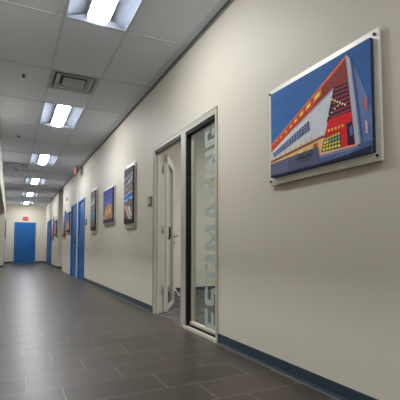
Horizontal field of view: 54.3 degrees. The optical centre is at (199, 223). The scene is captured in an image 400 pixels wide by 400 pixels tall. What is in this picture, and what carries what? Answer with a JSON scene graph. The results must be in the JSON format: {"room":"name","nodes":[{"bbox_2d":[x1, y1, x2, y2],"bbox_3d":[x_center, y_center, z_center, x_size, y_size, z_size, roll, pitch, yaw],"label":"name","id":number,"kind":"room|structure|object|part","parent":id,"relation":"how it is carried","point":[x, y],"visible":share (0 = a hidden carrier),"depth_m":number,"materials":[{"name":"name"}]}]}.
{"room":"office corridor","nodes":[
{"label":"office corridor","id":0,"kind":"room"},
{"bbox_2d":[0,137,5,264],"bbox_3d":[-5.543,-0.213,7.725,2.780,3.060,26.700,2,-4,-26],"label":"wall","id":1,"kind":"structure","parent":0,"point":[2,214],"depth_m":16.33,"materials":[{"name":"paint"}]},
{"bbox_2d":[4,205,45,262],"bbox_3d":[-9.428,0.541,20.717,7.200,3.060,0.100,2,-4,-26],"label":"wall","id":2,"kind":"structure","parent":0,"point":[14,213],"depth_m":20.81,"materials":[{"name":"paint"}]},
{"bbox_2d":[13,222,35,262],"bbox_3d":[-9.279,0.988,20.660,1.040,2.160,0.085,2,-4,-26],"label":"door","id":3,"kind":"structure","parent":2,"relation":"in","point":[24,232],"depth_m":20.69,"materials":[{"name":"blue paint"}]},
{"bbox_2d":[60,192,62,265],"bbox_3d":[-4.138,0.239,15.488,2.480,3.060,1.650,2,-4,-26],"label":"wall","id":4,"kind":"structure","parent":0,"point":[61,192],"depth_m":15.62,"materials":[{"name":"paint"}]},
{"bbox_2d":[0,0,227,205],"bbox_3d":[-2.747,-1.810,9.183,9.200,0.300,26.900,2,-4,-26],"label":"ceiling","id":5,"kind":"structure","parent":0,"point":[37,38],"depth_m":4.84,"materials":[{"name":"tile"}]},
{"bbox_2d":[5,187,22,189],"bbox_3d":[-7.053,-1.366,14.816,0.606,0.076,0.606,2,-4,-26],"label":"ceiling vent","id":6,"kind":"object","parent":5,"relation":"in","point":[6,188],"visible":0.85,"depth_m":14.93,"materials":[{"name":"grey metal"}]},
{"bbox_2d":[3,161,28,167],"bbox_3d":[-4.915,-1.620,10.437,0.606,0.076,0.606,2,-4,-26],"label":"ceiling vent","id":7,"kind":"object","parent":5,"relation":"in","point":[13,164],"visible":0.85,"depth_m":10.51,"materials":[{"name":"grey metal"}]},
{"bbox_2d":[20,202,33,204],"bbox_3d":[-8.776,-1.094,19.737,0.594,0.130,1.204,2,-4,-26],"label":"ceiling light","id":8,"kind":"object","parent":5,"relation":"attached to","point":[25,203],"visible":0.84,"depth_m":19.79,"materials":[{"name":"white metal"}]},
{"bbox_2d":[22,192,37,196],"bbox_3d":[-7.172,-1.284,16.452,0.594,0.130,1.204,2,-4,-26],"label":"ceiling light","id":9,"kind":"object","parent":5,"relation":"attached to","point":[23,193],"visible":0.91,"depth_m":16.56,"materials":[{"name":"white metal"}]},
{"bbox_2d":[25,178,44,184],"bbox_3d":[-5.569,-1.474,13.168,0.594,0.130,1.204,2,-4,-26],"label":"ceiling light","id":10,"kind":"object","parent":5,"relation":"attached to","point":[28,180],"visible":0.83,"depth_m":13.23,"materials":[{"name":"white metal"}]},
{"bbox_2d":[30,154,57,165],"bbox_3d":[-3.965,-1.665,9.883,0.594,0.130,1.204,2,-4,-26],"label":"ceiling light","id":11,"kind":"object","parent":5,"relation":"attached to","point":[35,158],"visible":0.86,"depth_m":9.91,"materials":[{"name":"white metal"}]},
{"bbox_2d":[39,102,84,128],"bbox_3d":[-2.362,-1.855,6.599,0.594,0.130,1.204,2,-4,-26],"label":"ceiling light","id":12,"kind":"object","parent":5,"relation":"attached to","point":[56,115],"visible":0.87,"depth_m":6.58,"materials":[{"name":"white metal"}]},
{"bbox_2d":[48,70,100,94],"bbox_3d":[-1.694,-1.921,5.229,0.606,0.076,0.606,2,-4,-26],"label":"ceiling vent","id":13,"kind":"object","parent":5,"relation":"in","point":[61,80],"visible":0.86,"depth_m":5.23,"materials":[{"name":"grey metal"}]},
{"bbox_3d":[-1.694,-1.885,5.227,0.280,0.004,0.280,2,-4,-26],"label":"plate","id":14,"kind":"part","parent":13,"relation":"part of","materials":[{"name":"grey metal"}]},
{"bbox_2d":[74,165,77,174],"bbox_3d":[-3.357,-1.463,10.547,0.047,0.235,0.320,2,-4,-26],"label":"exit sign","id":15,"kind":"object","parent":5,"relation":"hanging from","point":[76,166],"visible":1,"depth_m":10.44,"materials":[{"name":"red plastic"}]},
{"bbox_2d":[65,0,142,31],"bbox_3d":[-0.758,-2.045,3.314,0.594,0.130,1.204,2,-4,-26],"label":"ceiling light","id":16,"kind":"object","parent":5,"relation":"attached to","point":[114,14],"visible":0.96,"depth_m":3.67,"materials":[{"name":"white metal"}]},
{"bbox_2d":[0,263,336,399],"bbox_3d":[-2.748,1.444,8.993,9.000,0.100,26.700,2,-4,-26],"label":"floor","id":17,"kind":"structure","parent":0,"point":[63,336],"depth_m":3.20,"materials":[{"name":"tile"}]},
{"bbox_2d":[163,137,214,287],"bbox_3d":[1.928,-0.362,5.113,4.280,3.060,6.650,2,-4,-26],"label":"wall","id":18,"kind":"structure","parent":0,"point":[174,153],"depth_m":7.71,"materials":[{"name":"paint"}]},
{"bbox_2d":[168,286,214,292],"bbox_3d":[0.905,1.236,7.006,4.180,0.088,1.990,2,-4,-26],"label":"baseboard","id":19,"kind":"structure","parent":18,"relation":"attached to","point":[202,288],"depth_m":7.67,"materials":[{"name":"blue rubber"}]},
{"bbox_2d":[45,0,399,399],"bbox_3d":[-2.505,-0.126,9.203,0.100,3.060,26.700,2,-4,-26],"label":"wall","id":20,"kind":"structure","parent":0,"point":[309,268],"depth_m":2.84,"materials":[{"name":"paint"}]},
{"bbox_2d":[46,221,49,264],"bbox_3d":[-7.533,0.925,19.391,0.153,2.140,1.000,2,-4,-26],"label":"door","id":21,"kind":"structure","parent":20,"relation":"in","point":[48,222],"depth_m":19.60,"materials":[{"name":"blue paint"}]},
{"bbox_2d":[49,219,51,264],"bbox_3d":[-6.963,0.858,18.224,0.153,2.140,1.000,2,-4,-26],"label":"door","id":22,"kind":"structure","parent":20,"relation":"in","point":[50,234],"depth_m":18.40,"materials":[{"name":"blue paint"}]},
{"bbox_2d":[52,217,54,240],"bbox_3d":[-6.441,0.219,17.095,0.055,1.045,0.590,2,-4,-26],"label":"wall picture","id":23,"kind":"object","parent":20,"relation":"attached to","point":[53,217],"visible":0.99,"depth_m":16.88,"materials":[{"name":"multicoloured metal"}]},
{"bbox_2d":[52,218,53,238],"bbox_3d":[-6.450,0.216,17.084,0.030,0.906,0.568,2,-4,-26],"label":"print","id":24,"kind":"object","parent":23,"relation":"attached to","point":[53,218],"depth_m":16.85},
{"bbox_2d":[54,219,57,235],"bbox_3d":[-5.927,0.150,16.041,0.056,0.700,0.840,2,-4,-26],"label":"wall picture","id":25,"kind":"object","parent":20,"relation":"attached to","point":[56,220],"visible":1,"depth_m":15.90,"materials":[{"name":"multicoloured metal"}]},
{"bbox_2d":[54,220,56,234],"bbox_3d":[-5.934,0.148,16.028,0.031,0.607,0.808,2,-4,-26],"label":"print","id":26,"kind":"object","parent":25,"relation":"attached to","point":[55,222],"depth_m":15.92,"materials":[{"name":"multicoloured"}]},
{"bbox_2d":[62,209,65,238],"bbox_3d":[-4.722,0.004,13.574,0.056,1.025,0.540,2,-4,-26],"label":"wall picture","id":27,"kind":"object","parent":20,"relation":"attached to","point":[64,212],"visible":1,"depth_m":13.36,"materials":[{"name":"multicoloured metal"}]},
{"bbox_2d":[66,210,70,233],"bbox_3d":[-4.257,-0.058,12.623,0.056,0.720,0.860,2,-4,-26],"label":"wall picture","id":28,"kind":"object","parent":20,"relation":"attached to","point":[68,214],"visible":0.98,"depth_m":12.41,"materials":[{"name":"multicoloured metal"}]},
{"bbox_2d":[70,203,76,276],"bbox_3d":[-3.776,0.479,11.696,0.153,2.140,1.050,2,-4,-26],"label":"door","id":29,"kind":"structure","parent":20,"relation":"in","point":[73,207],"depth_m":11.79,"materials":[{"name":"blue paint"}]},
{"bbox_2d":[77,197,84,280],"bbox_3d":[-3.167,0.407,10.448,0.153,2.140,1.030,2,-4,-26],"label":"door","id":30,"kind":"structure","parent":20,"relation":"in","point":[81,204],"depth_m":10.53,"materials":[{"name":"blue paint"}]},
{"bbox_2d":[90,187,97,233],"bbox_3d":[-2.400,-0.296,8.819,0.056,1.015,0.540,2,-4,-26],"label":"wall picture","id":31,"kind":"object","parent":20,"relation":"attached to","point":[93,216],"visible":1,"depth_m":8.69,"materials":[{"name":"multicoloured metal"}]},
{"bbox_2d":[103,184,114,225],"bbox_3d":[-1.747,-0.345,7.480,0.056,0.727,0.820,2,-4,-26],"label":"wall picture","id":32,"kind":"object","parent":20,"relation":"attached to","point":[109,193],"visible":1,"depth_m":7.34,"materials":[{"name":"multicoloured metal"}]},
{"bbox_2d":[124,161,135,228],"bbox_3d":[-1.114,-0.446,6.185,0.056,1.020,0.510,2,-4,-26],"label":"wall picture","id":33,"kind":"object","parent":20,"relation":"attached to","point":[130,172],"visible":1,"depth_m":6.09,"materials":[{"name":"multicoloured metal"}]},
{"bbox_2d":[46,0,233,205],"bbox_3d":[-2.559,-1.643,9.265,0.022,0.036,26.700,2,-4,-26],"label":"trim","id":34,"kind":"structure","parent":20,"relation":"attached to","point":[229,2],"depth_m":4.79,"materials":[{"name":"grey"}]},
{"bbox_2d":[148,196,151,206],"bbox_3d":[-0.688,-0.309,5.348,0.014,0.130,0.150,2,-4,-26],"label":"room sign","id":35,"kind":"object","parent":20,"relation":"attached to","point":[150,197],"visible":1,"depth_m":5.32,"materials":[{"name":"grey plastic"}]},
{"bbox_2d":[152,107,214,313],"bbox_3d":[-0.315,0.054,4.790,0.467,2.190,2.545,1,-3,-11],"label":"door","id":36,"kind":"structure","parent":20,"relation":"in","point":[160,304],"depth_m":5.18,"materials":[{"name":"beige wood"}]},
{"bbox_3d":[-0.366,0.054,4.796,0.124,2.190,0.945,2,-4,-26],"label":"frame","id":37,"kind":"part","parent":36,"relation":"part of","materials":[{"name":"beige wood"}]},
{"bbox_2d":[180,106,217,342],"bbox_3d":[0.021,0.008,3.991,0.134,2.190,0.845,2,-4,-26],"label":"window","id":38,"kind":"structure","parent":20,"relation":"in","point":[188,134],"depth_m":4.18,"materials":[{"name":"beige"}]},
{"bbox_3d":[0.025,1.060,3.879,0.097,0.075,0.750,2,-4,-26],"label":"sill","id":39,"kind":"part","parent":38,"relation":"part of","materials":[{"name":"beige"}]},
{"bbox_2d":[44,261,377,399],"bbox_3d":[-2.558,1.356,9.091,0.017,0.088,26.700,2,-4,-26],"label":"baseboard","id":40,"kind":"structure","parent":20,"relation":"attached to","point":[331,388],"depth_m":2.69,"materials":[{"name":"blue rubber"}]},
{"bbox_2d":[269,27,383,185],"bbox_3d":[0.717,-0.652,2.433,0.057,0.701,0.958,2,-4,-26],"label":"wall picture","id":41,"kind":"object","parent":20,"relation":"attached to","point":[328,117],"visible":1,"depth_m":2.29,"materials":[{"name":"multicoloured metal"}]}
]}

